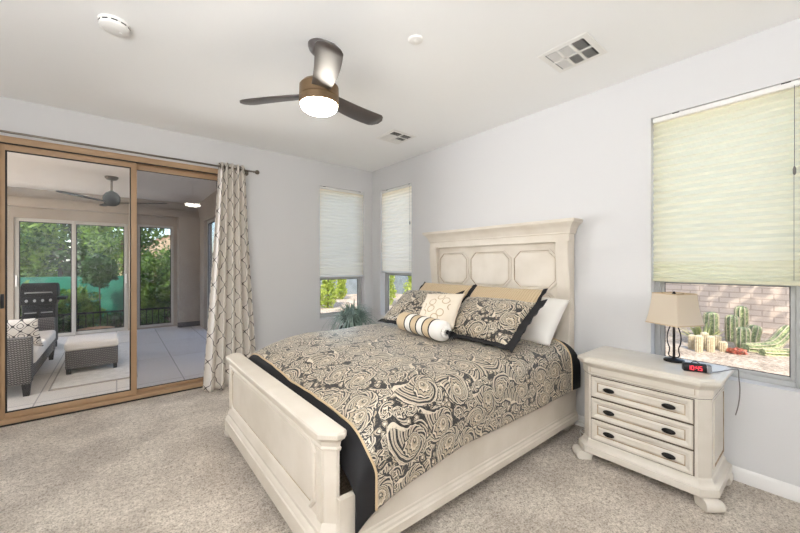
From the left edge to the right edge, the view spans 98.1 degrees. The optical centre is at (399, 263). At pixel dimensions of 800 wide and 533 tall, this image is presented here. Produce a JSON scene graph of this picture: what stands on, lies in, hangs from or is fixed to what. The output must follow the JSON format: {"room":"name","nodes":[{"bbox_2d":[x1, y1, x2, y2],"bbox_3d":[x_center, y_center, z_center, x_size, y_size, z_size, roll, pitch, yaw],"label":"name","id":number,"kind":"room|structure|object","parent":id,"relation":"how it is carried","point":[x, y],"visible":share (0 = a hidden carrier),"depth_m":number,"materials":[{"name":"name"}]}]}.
{"room":"bedroom","nodes":[
{"label":"bedroom","id":0,"kind":"room"},
{"bbox_2d":[7,186,197,329],"bbox_3d":[-6.427,0.060,6.468,4.620,2.820,0.150,0,0,-39],"label":"wall","id":1,"kind":"structure","parent":0,"point":[12,211],"depth_m":6.57,"materials":[{"name":"paint"}]},
{"bbox_2d":[14,217,127,336],"bbox_3d":[-6.202,0.268,6.636,1.581,2.175,0.096,0,0,-40],"label":"door","id":2,"kind":"structure","parent":1,"relation":"in","point":[17,221],"depth_m":6.60,"materials":[{"name":"grey metal"}]},
{"bbox_2d":[7,196,198,217],"bbox_3d":[-6.335,-1.090,6.356,4.620,0.160,0.140,0,0,-39],"label":"trim","id":3,"kind":"structure","parent":1,"relation":"attached to","point":[11,200],"depth_m":6.61,"materials":[{"name":"paint"}]},
{"bbox_2d":[137,224,172,327],"bbox_3d":[-5.223,0.255,7.425,0.635,2.150,0.050,0,0,-39],"label":"window","id":4,"kind":"structure","parent":1,"relation":"in","point":[139,227],"depth_m":7.29,"materials":[{"name":"grey"}]},
{"bbox_2d":[7,326,206,410],"bbox_3d":[-5.020,1.415,4.745,4.620,0.110,4.700,0,0,-39],"label":"floor","id":5,"kind":"structure","parent":0,"point":[172,353],"depth_m":4.60,"materials":[{"name":"tile"}]},
{"bbox_2d":[7,317,55,396],"bbox_3d":[-4.677,0.955,4.031,0.830,0.810,1.840,0,0,-39],"label":"sofa","id":6,"kind":"object","parent":5,"relation":"on","point":[24,359],"visible":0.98,"depth_m":3.56,"materials":[{"name":"grey wicker"}]},
{"bbox_2d":[7,318,42,345],"bbox_3d":[-4.250,0.765,3.785,0.507,0.339,0.189,0,0,-22],"label":"pillow","id":7,"kind":"object","parent":6,"relation":"on","point":[22,327],"visible":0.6,"depth_m":3.78,"materials":[{"name":"white fabric"}]},
{"bbox_2d":[33,339,46,362],"bbox_3d":[-4.365,0.990,3.776,0.670,0.140,0.770,0,0,-39],"label":"seat cushion","id":8,"kind":"object","parent":6,"relation":"on","point":[38,351],"depth_m":3.86,"materials":[{"name":"beige fabric"}]},
{"bbox_2d":[39,330,55,347],"bbox_3d":[-4.858,0.990,4.380,0.670,0.140,0.770,0,0,-39],"label":"seat cushion","id":9,"kind":"object","parent":6,"relation":"on","point":[49,335],"depth_m":4.59,"materials":[{"name":"beige fabric"}]},
{"bbox_2d":[19,283,67,346],"bbox_3d":[-5.631,0.830,5.506,0.508,1.060,0.412,0,0,-39],"label":"gas grill","id":10,"kind":"object","parent":5,"relation":"on","point":[37,300],"visible":0.56,"depth_m":5.37,"materials":[{"name":"black metal"}]},
{"bbox_2d":[19,283,59,297],"bbox_3d":[-5.668,0.405,5.476,0.410,0.210,0.412,0,0,-39],"label":"hood","id":11,"kind":"object","parent":10,"relation":"attached to","point":[27,290],"depth_m":5.37,"materials":[{"name":"black metal"}]},
{"bbox_2d":[57,296,67,299],"bbox_3d":[-5.490,0.550,5.652,0.107,0.040,0.312,0,0,-39],"label":"shelf","id":12,"kind":"object","parent":10,"relation":"attached to","point":[58,297],"depth_m":5.55,"materials":[{"name":"black metal"}]},
{"bbox_2d":[48,342,137,390],"bbox_3d":[-4.202,1.352,4.857,0.760,0.016,2.370,0,0,-39],"label":"rug","id":13,"kind":"object","parent":5,"relation":"on","point":[90,375],"visible":0.42,"depth_m":4.22,"materials":[{"name":"beige fabric"}]},
{"bbox_2d":[64,332,118,374],"bbox_3d":[-4.013,1.153,4.547,0.520,0.385,0.520,0,0,-39],"label":"ottoman","id":14,"kind":"object","parent":13,"relation":"on","point":[96,349],"visible":1,"depth_m":4.37,"materials":[{"name":"grey wicker"}]},
{"bbox_2d":[64,332,118,350],"bbox_3d":[-4.013,1.012,4.547,0.520,0.105,0.520,0,0,-39],"label":"cushion","id":15,"kind":"object","parent":14,"relation":"on","point":[96,342],"depth_m":4.41,"materials":[{"name":"beige fabric"}]},
{"bbox_2d":[177,217,199,327],"bbox_3d":[-4.646,0.175,7.631,0.390,2.370,0.300,0,0,-39],"label":"wall","id":16,"kind":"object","parent":5,"relation":"on","point":[188,228],"visible":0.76,"depth_m":7.51,"materials":[{"name":"paint"}]},
{"bbox_2d":[7,152,215,203],"bbox_3d":[-4.962,-1.450,4.792,4.770,0.200,4.700,0,0,-39],"label":"ceiling","id":17,"kind":"structure","parent":0,"point":[23,170],"depth_m":5.62,"materials":[{"name":"beige paint"}]},
{"bbox_2d":[56,175,167,205],"bbox_3d":[-4.501,-1.123,5.519,1.278,0.455,1.219,0,0,-39],"label":"ceiling fan","id":18,"kind":"object","parent":17,"relation":"hanging from","point":[110,198],"visible":0.98,"depth_m":5.32,"materials":[{"name":"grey metal"}]},
{"bbox_2d":[0,96,371,351],"bbox_3d":[-2.310,0.037,3.820,5.050,2.865,0.160,0,0,-39],"label":"wall","id":19,"kind":"structure","parent":0,"point":[283,200],"depth_m":4.29,"materials":[{"name":"white paint"}]},
{"bbox_2d":[0,135,217,427],"bbox_3d":[-2.696,0.142,3.450,1.785,2.415,0.156,0,0,-39],"label":"door","id":20,"kind":"structure","parent":19,"relation":"in","point":[7,143],"depth_m":3.23,"materials":[{"name":"brown wood"}]},
{"bbox_2d":[0,130,259,175],"bbox_3d":[-2.602,-1.074,3.394,2.359,0.064,0.131,0,0,-39],"label":"curtain rod","id":21,"kind":"object","parent":19,"relation":"attached to","point":[3,131],"visible":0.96,"depth_m":3.27,"materials":[{"name":"brown metal"}]},
{"bbox_2d":[202,162,255,392],"bbox_3d":[-1.877,0.107,3.831,0.546,2.463,0.242,0,0,-39],"label":"curtain","id":22,"kind":"object","parent":21,"relation":"hanging from","point":[230,327],"visible":0.92,"depth_m":3.85,"materials":[{"name":"beige fabric"}]},
{"bbox_2d":[320,276,360,317],"bbox_3d":[-0.878,-0.158,5.027,0.725,1.815,0.050,0,0,-39],"label":"window","id":23,"kind":"structure","parent":19,"relation":"in","point":[322,315],"depth_m":5.06,"materials":[{"name":"grey plastic"}]},
{"bbox_2d":[320,186,363,276],"bbox_3d":[-0.830,-0.440,4.967,0.713,1.250,0.048,0,0,-39],"label":"cellular shade","id":24,"kind":"object","parent":19,"relation":"attached to","point":[341,211],"visible":0.94,"depth_m":4.95,"materials":[{"name":"white fabric"}]},
{"bbox_2d":[198,191,215,330],"bbox_3d":[-3.109,0.060,6.175,0.150,2.820,4.500,0,0,-39],"label":"wall","id":25,"kind":"structure","parent":0,"point":[206,208],"depth_m":7.33,"materials":[{"name":"paint"}]},
{"bbox_2d":[177,321,199,327],"bbox_3d":[-4.559,1.300,7.501,0.420,0.100,0.012,0,0,-39],"label":"baseboard","id":26,"kind":"structure","parent":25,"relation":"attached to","point":[192,323],"depth_m":7.49,"materials":[{"name":"grey paint"}]},
{"bbox_2d":[207,218,214,324],"bbox_3d":[-3.097,0.225,6.152,0.080,2.250,3.050,0,0,-39],"label":"door","id":27,"kind":"structure","parent":25,"relation":"in","point":[209,222],"depth_m":7.30,"materials":[{"name":"grey"}]},
{"bbox_2d":[0,0,799,171],"bbox_3d":[-0.320,-1.495,1.223,5.250,0.200,6.700,0,0,-39],"label":"ceiling","id":28,"kind":"structure","parent":0,"point":[182,66],"depth_m":2.32,"materials":[{"name":"white paint"}]},
{"bbox_2d":[97,13,130,36],"bbox_3d":[-1.651,-1.370,2.008,0.148,0.050,0.148,0,0,-39],"label":"smoke detector","id":29,"kind":"object","parent":28,"relation":"attached to","point":[114,25],"visible":1,"depth_m":1.98,"materials":[{"name":"white plastic"}]},
{"bbox_2d":[240,38,382,124],"bbox_3d":[-0.424,-1.177,2.236,0.930,0.436,0.973,0,0,-39],"label":"ceiling fan","id":30,"kind":"object","parent":28,"relation":"hanging from","point":[318,96],"visible":1,"depth_m":2.13,"materials":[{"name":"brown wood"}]},
{"bbox_2d":[300,97,337,116],"bbox_3d":[-0.515,-0.987,2.213,0.232,0.055,0.232,0,0,-39],"label":"diffuser","id":31,"kind":"object","parent":30,"relation":"attached to","point":[314,106],"depth_m":2.15,"materials":[{"name":"white glass"}]},
{"bbox_2d":[376,129,415,143],"bbox_3d":[-0.046,-1.389,3.821,0.320,0.012,0.320,0,0,-39],"label":"ceiling vent","id":32,"kind":"object","parent":28,"relation":"in","point":[393,136],"visible":1,"depth_m":3.80,"materials":[{"name":"white plastic"}]},
{"bbox_2d":[408,35,422,44],"bbox_3d":[0.098,-1.387,2.158,0.092,0.016,0.092,0,0,-39],"label":"sprinkler cover","id":33,"kind":"object","parent":28,"relation":"attached to","point":[414,39],"visible":1,"depth_m":2.14,"materials":[{"name":"white plastic"}]},
{"bbox_2d":[537,32,607,72],"bbox_3d":[1.144,-1.389,2.308,0.320,0.012,0.320,0,0,-39],"label":"ceiling vent","id":34,"kind":"object","parent":28,"relation":"in","point":[583,48],"visible":1,"depth_m":2.29,"materials":[{"name":"white plastic"}]},
{"bbox_2d":[0,387,799,532],"bbox_3d":[-0.314,1.410,1.254,4.900,0.120,6.340,0,0,-39],"label":"floor","id":35,"kind":"structure","parent":0,"point":[165,463],"depth_m":2.06,"materials":[{"name":"carpet"}]},
{"bbox_2d":[325,301,374,329],"bbox_3d":[-0.605,0.897,4.265,0.708,0.906,0.756,0,0,-39],"label":"potted plant","id":36,"kind":"object","parent":35,"relation":"on","point":[351,317],"visible":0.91,"depth_m":4.17,"materials":[{"name":"green plant"}]},
{"bbox_2d":[224,218,582,532],"bbox_3d":[0.048,0.490,2.814,2.338,1.720,1.780,0,0,-39],"label":"bed","id":37,"kind":"object","parent":35,"relation":"on","point":[291,446],"visible":0.59,"depth_m":2.12,"materials":[{"name":"beige paint"}]},
{"bbox_2d":[419,294,464,328],"bbox_3d":[0.329,0.385,2.896,0.383,0.281,0.244,0,0,36],"label":"throw pillow","id":38,"kind":"object","parent":37,"relation":"on","point":[445,307],"visible":0.83,"depth_m":2.83,"materials":[{"name":"beige fabric"}]},
{"bbox_3d":[0.113,0.863,2.867,1.890,0.300,1.600,0,0,-39],"label":"mattress","id":39,"kind":"object","parent":37,"relation":"on","visible":0},
{"bbox_2d":[248,323,580,532],"bbox_3d":[0.057,0.861,2.822,2.093,0.582,1.833,0,0,-39],"label":"comforter","id":40,"kind":"object","parent":39,"relation":"on","point":[405,401],"visible":0.77,"depth_m":2.00,"materials":[{"name":"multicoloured fabric"}]},
{"bbox_2d":[378,290,464,324],"bbox_3d":[0.183,0.420,3.360,0.460,0.347,0.745,0,0,-43],"label":"paisley sham","id":41,"kind":"object","parent":40,"relation":"on","point":[411,301],"visible":0.4,"depth_m":3.37,"materials":[{"name":"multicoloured fabric"}]},
{"bbox_2d":[394,312,456,341],"bbox_3d":[0.177,0.498,2.804,0.159,0.159,0.771,0,0,-31],"label":"bolster pillow","id":42,"kind":"object","parent":40,"relation":"on","point":[435,329],"visible":1,"depth_m":2.65,"materials":[{"name":"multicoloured fabric"}]},
{"bbox_2d":[419,282,475,303],"bbox_3d":[0.356,0.386,3.550,0.416,0.374,0.732,0,0,-39],"label":"quilted sham","id":43,"kind":"object","parent":40,"relation":"on","point":[446,288],"visible":0.19,"depth_m":3.52,"materials":[{"name":"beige fabric"}]},
{"bbox_2d":[451,297,547,352],"bbox_3d":[0.679,0.425,2.719,0.472,0.331,0.745,0,0,-39],"label":"paisley sham","id":44,"kind":"object","parent":40,"relation":"on","point":[498,322],"visible":0.9,"depth_m":2.57,"materials":[{"name":"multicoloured fabric"}]},
{"bbox_2d":[466,285,547,336],"bbox_3d":[0.815,0.386,2.988,0.416,0.374,0.732,0,0,-39],"label":"quilted sham","id":45,"kind":"object","parent":40,"relation":"on","point":[526,295],"visible":0.28,"depth_m":2.97,"materials":[{"name":"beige fabric"}]},
{"bbox_2d":[521,297,569,345],"bbox_3d":[1.021,0.453,2.943,0.358,0.352,0.680,0,0,-39],"label":"bed pillow","id":46,"kind":"object","parent":40,"relation":"on","point":[541,330],"visible":0.36,"depth_m":2.71,"materials":[{"name":"white fabric"}]},
{"bbox_2d":[572,346,733,513],"bbox_3d":[1.641,0.995,2.297,0.528,0.709,0.810,0,0,-39],"label":"nightstand","id":47,"kind":"object","parent":35,"relation":"on","point":[645,414],"visible":1,"depth_m":2.10,"materials":[{"name":"paint"}]},
{"bbox_2d":[645,291,704,363],"bbox_3d":[1.802,0.410,2.284,0.224,0.459,0.224,0,0,-13],"label":"table lamp","id":48,"kind":"object","parent":47,"relation":"on","point":[673,309],"visible":1,"depth_m":2.21,"materials":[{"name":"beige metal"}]},
{"bbox_2d":[682,361,711,372],"bbox_3d":[1.762,0.609,2.063,0.131,0.060,0.050,0,0,27],"label":"alarm clock","id":49,"kind":"object","parent":47,"relation":"on","point":[686,366],"visible":1,"depth_m":2.05,"materials":[{"name":"black plastic"}]},
{"bbox_2d":[712,369,740,414],"bbox_3d":[1.950,0.781,2.073,0.265,0.299,0.035,0,0,-23],"label":"power cord","id":50,"kind":"object","parent":47,"relation":"hanging from","point":[729,369],"visible":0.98,"depth_m":2.10,"materials":[{"name":"grey plastic"}]},
{"bbox_2d":[372,18,799,486],"bbox_3d":[1.643,0.037,2.851,0.150,2.865,6.340,0,0,-39],"label":"wall","id":51,"kind":"structure","parent":0,"point":[589,157],"depth_m":2.76,"materials":[{"name":"white paint"}]},
{"bbox_2d":[382,183,411,272],"bbox_3d":[-0.044,-0.470,4.846,0.055,1.190,0.683,0,0,-39],"label":"cellular shade","id":52,"kind":"object","parent":51,"relation":"attached to","point":[396,202],"visible":0.94,"depth_m":4.83,"materials":[{"name":"white fabric"}]},
{"bbox_2d":[385,273,411,313],"bbox_3d":[0.018,-0.158,4.897,0.050,1.815,0.695,0,0,-39],"label":"window","id":53,"kind":"structure","parent":51,"relation":"in","point":[386,274],"depth_m":5.12,"materials":[{"name":"grey plastic"}]},
{"bbox_2d":[574,415,799,502],"bbox_3d":[1.579,1.308,2.799,0.014,0.085,6.340,0,0,-39],"label":"baseboard","id":54,"kind":"structure","parent":51,"relation":"attached to","point":[771,485],"depth_m":2.07,"materials":[{"name":"white wood"}]},
{"bbox_2d":[653,79,799,285],"bbox_3d":[2.071,-0.465,2.254,0.055,1.180,0.713,0,0,-39],"label":"cellular shade","id":55,"kind":"object","parent":51,"relation":"attached to","point":[726,183],"visible":1,"depth_m":2.21,"materials":[{"name":"beige fabric"}]},
{"bbox_2d":[655,281,799,388],"bbox_3d":[2.133,-0.163,2.305,0.050,1.785,0.725,0,0,-39],"label":"window","id":56,"kind":"structure","parent":51,"relation":"in","point":[793,380],"depth_m":2.08,"materials":[{"name":"grey plastic"}]},
{"label":"outside","id":57,"kind":"structure","parent":0,"visible":0},
{"bbox_2d":[151,280,788,375],"bbox_3d":[-14.907,1.850,7.196,66.000,0.800,90.000,0,0,-39],"label":"yard","id":58,"kind":"structure","parent":57,"point":[753,361],"depth_m":5.53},
{"bbox_2d":[20,280,29,315],"bbox_3d":[-8.151,1.140,7.559,1.109,1.588,0.706,0,0,-39],"label":"leafy bush","id":59,"kind":"object","parent":58,"relation":"on","point":[26,281],"visible":0.04,"depth_m":7.42,"materials":[{"name":"green plant"}]},
{"bbox_2d":[20,222,70,276],"bbox_3d":[-9.568,-0.148,8.411,2.206,4.125,2.106,0,0,-16],"label":"leafy tree","id":60,"kind":"object","parent":58,"relation":"on","point":[31,259],"visible":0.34,"depth_m":8.58,"materials":[{"name":"green plant"}]},
{"bbox_2d":[58,315,83,332],"bbox_3d":[-7.368,1.496,7.552,0.797,0.833,0.528,0,0,-39],"label":"leafy bush","id":61,"kind":"object","parent":58,"relation":"on","point":[66,318],"visible":0.2,"depth_m":7.51,"materials":[{"name":"green plant"}]},
{"bbox_2d":[20,268,122,326],"bbox_3d":[-8.662,1.010,7.942,3.880,1.800,0.080,0,0,-39],"label":"fence","id":62,"kind":"object","parent":58,"relation":"on","point":[112,297],"visible":0.16,"depth_m":8.79,"materials":[{"name":"teal"}]},
{"bbox_2d":[20,222,122,276],"bbox_3d":[-14.437,-0.870,14.751,4.522,5.571,2.336,0,0,-39],"label":"leafy tree","id":63,"kind":"object","parent":58,"relation":"on","point":[59,255],"visible":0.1,"depth_m":14.41,"materials":[{"name":"green plant"}]},
{"bbox_2d":[58,284,106,327],"bbox_3d":[-7.478,1.195,8.033,1.142,1.474,0.720,0,0,-39],"label":"leafy bush","id":64,"kind":"object","parent":58,"relation":"on","point":[83,299],"visible":0.48,"depth_m":8.01,"materials":[{"name":"green plant"}]},
{"bbox_2d":[20,307,169,331],"bbox_3d":[-6.431,1.475,7.723,4.200,0.870,0.030,0,0,-39],"label":"railing","id":65,"kind":"object","parent":58,"relation":"on","point":[158,308],"visible":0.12,"depth_m":7.68,"materials":[{"name":"black metal"}]},
{"bbox_2d":[77,252,121,325],"bbox_3d":[-7.102,0.813,8.200,0.838,2.196,0.737,0,0,-39],"label":"leafy bush","id":66,"kind":"object","parent":58,"relation":"on","point":[90,274],"visible":0.98,"depth_m":8.08,"materials":[{"name":"green plant"}]},
{"bbox_2d":[97,312,122,326],"bbox_3d":[-6.616,1.492,8.148,0.760,0.841,0.539,0,0,-39],"label":"leafy bush","id":67,"kind":"object","parent":58,"relation":"on","point":[117,315],"visible":0.27,"depth_m":8.02,"materials":[{"name":"green plant"}]},
{"bbox_2d":[77,225,169,275],"bbox_3d":[-8.284,-0.298,10.426,2.212,4.424,2.219,0,0,-23],"label":"leafy tree","id":68,"kind":"object","parent":58,"relation":"on","point":[146,235],"visible":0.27,"depth_m":10.03,"materials":[{"name":"green plant"}]},
{"bbox_2d":[141,245,169,321],"bbox_3d":[-6.415,0.696,9.361,1.614,2.438,1.319,0,0,-23],"label":"leafy tree","id":69,"kind":"object","parent":58,"relation":"on","point":[157,294],"visible":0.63,"depth_m":9.00,"materials":[{"name":"green plant"}]},
{"bbox_2d":[141,310,169,324],"bbox_3d":[-6.202,1.540,8.493,1.142,0.810,0.714,0,0,-39],"label":"leafy bush","id":70,"kind":"object","parent":58,"relation":"on","point":[149,315],"visible":0.18,"depth_m":8.47,"materials":[{"name":"green plant"}]},
{"bbox_2d":[119,235,212,275],"bbox_3d":[-27.631,-0.350,40.664,9.800,5.600,9.050,0,0,-39],"label":"house","id":71,"kind":"structure","parent":58,"relation":"on","point":[167,238],"depth_m":36.76,"materials":[{"name":"beige paint"}]},
{"bbox_2d":[320,280,337,307],"bbox_3d":[-2.389,0.572,11.489,0.767,1.849,0.741,0,0,-39],"label":"shrub","id":72,"kind":"object","parent":58,"relation":"on","point":[327,285],"visible":0.52,"depth_m":11.35,"materials":[{"name":"green plant"}]},
{"bbox_2d":[335,279,347,298],"bbox_3d":[-2.437,0.765,14.271,0.583,1.474,0.598,0,0,-9],"label":"shrub","id":73,"kind":"object","parent":58,"relation":"on","point":[341,288],"visible":0.62,"depth_m":14.18,"materials":[{"name":"green plant"}]},
{"bbox_2d":[320,275,411,295],"bbox_3d":[-2.008,0.400,13.850,7.200,2.100,5.000,0,0,-39],"label":"wall","id":74,"kind":"structure","parent":58,"relation":"on","point":[351,284],"depth_m":16.64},
{"bbox_2d":[389,275,396,305],"bbox_3d":[-0.460,0.508,12.188,0.814,1.911,0.752,0,0,-39],"label":"shrub","id":75,"kind":"object","parent":58,"relation":"on","point":[392,290],"visible":0.26,"depth_m":12.14,"materials":[{"name":"green plant"}]},
{"bbox_2d":[403,276,411,293],"bbox_3d":[0.502,0.443,12.822,0.903,2.118,0.833,0,0,-39],"label":"shrub","id":76,"kind":"object","parent":58,"relation":"on","point":[409,283],"visible":0.18,"depth_m":12.73,"materials":[{"name":"green plant"}]},
{"bbox_2d":[688,334,694,349],"bbox_3d":[4.961,1.335,5.900,0.112,0.270,0.112,0,0,-39],"label":"cactus","id":77,"kind":"object","parent":58,"relation":"on","point":[691,336],"visible":0.68,"depth_m":5.88,"materials":[{"name":"beige plant"}]},
{"bbox_2d":[694,335,702,352],"bbox_3d":[4.917,1.320,5.720,0.112,0.300,0.112,0,0,-39],"label":"cactus","id":78,"kind":"object","parent":58,"relation":"on","point":[698,339],"visible":0.95,"depth_m":5.68,"materials":[{"name":"beige plant"}]},
{"bbox_2d":[677,322,724,337],"bbox_3d":[5.494,1.251,6.349,0.793,0.386,0.702,0,0,-39],"label":"agave","id":79,"kind":"object","parent":58,"relation":"on","point":[697,330],"visible":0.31,"depth_m":6.35,"materials":[{"name":"green plant"}]},
{"bbox_2d":[700,332,708,348],"bbox_3d":[5.191,1.315,5.920,0.112,0.310,0.112,0,0,-39],"label":"cactus","id":80,"kind":"object","parent":58,"relation":"on","point":[703,334],"visible":0.52,"depth_m":5.89,"materials":[{"name":"beige plant"}]},
{"bbox_2d":[706,335,714,352],"bbox_3d":[5.115,1.325,5.720,0.112,0.290,0.112,0,0,-39],"label":"cactus","id":81,"kind":"object","parent":58,"relation":"on","point":[710,340],"visible":0.91,"depth_m":5.69,"materials":[{"name":"beige plant"}]},
{"bbox_2d":[703,312,718,334],"bbox_3d":[5.909,1.191,6.602,0.237,0.561,0.234,0,0,-39],"label":"cactus","id":82,"kind":"object","parent":58,"relation":"on","point":[712,318],"visible":0.65,"depth_m":6.53,"materials":[{"name":"green plant"}]},
{"bbox_2d":[713,335,721,349],"bbox_3d":[5.404,1.340,5.920,0.112,0.260,0.112,0,0,-39],"label":"cactus","id":83,"kind":"object","parent":58,"relation":"on","point":[718,338],"visible":0.53,"depth_m":5.88,"materials":[{"name":"beige plant"}]},
{"bbox_2d":[718,341,727,351],"bbox_3d":[5.349,1.375,5.750,0.112,0.190,0.112,0,0,-39],"label":"cactus","id":84,"kind":"object","parent":58,"relation":"on","point":[722,345],"visible":0.96,"depth_m":5.72,"materials":[{"name":"beige plant"}]},
{"bbox_2d":[666,283,788,332],"bbox_3d":[7.816,0.365,7.346,0.300,2.170,17.500,0,0,-39],"label":"wall","id":85,"kind":"structure","parent":58,"relation":"on","point":[768,307],"depth_m":7.52,"materials":[{"name":"beige brick"}]},
{"bbox_2d":[724,315,738,341],"bbox_3d":[6.209,1.210,6.499,0.214,0.523,0.201,0,0,-39],"label":"cactus","id":86,"kind":"object","parent":58,"relation":"on","point":[730,321],"visible":0.78,"depth_m":6.45,"materials":[{"name":"green plant"}]},
{"bbox_2d":[726,347,748,354],"bbox_3d":[5.437,1.408,5.598,0.244,0.132,0.273,0,0,-39],"label":"succulent","id":87,"kind":"object","parent":58,"relation":"on","point":[735,350],"visible":1,"depth_m":5.56,"materials":[{"name":"red plant"}]},
{"bbox_2d":[734,306,748,326],"bbox_3d":[6.587,1.140,6.702,0.214,0.661,0.212,0,0,-39],"label":"cactus","id":88,"kind":"object","parent":58,"relation":"on","point":[742,312],"visible":0.6,"depth_m":6.63,"materials":[{"name":"green plant"}]},
{"bbox_2d":[734,327,750,347],"bbox_3d":[5.916,1.281,6.002,0.214,0.382,0.212,0,0,-39],"label":"cactus","id":89,"kind":"object","parent":58,"relation":"on","point":[741,334],"visible":0.84,"depth_m":5.94,"materials":[{"name":"green plant"}]},
{"bbox_2d":[746,324,762,342],"bbox_3d":[6.351,1.284,6.249,0.251,0.381,0.252,0,0,-39],"label":"cactus","id":90,"kind":"object","parent":58,"relation":"on","point":[756,331],"visible":0.49,"depth_m":6.17,"materials":[{"name":"green plant"}]},
{"bbox_2d":[740,325,788,352],"bbox_3d":[6.103,1.254,5.749,0.796,0.493,0.204,0,0,-1],"label":"cactus","id":91,"kind":"object","parent":58,"relation":"on","point":[779,338],"visible":0.75,"depth_m":5.70,"materials":[{"name":"green plant"}]},
{"bbox_2d":[758,348,788,356],"bbox_3d":[6.009,1.409,5.498,0.559,0.169,0.163,0,0,-1],"label":"cactus","id":92,"kind":"object","parent":58,"relation":"on","point":[774,352],"visible":0.66,"depth_m":5.45,"materials":[{"name":"green plant"}]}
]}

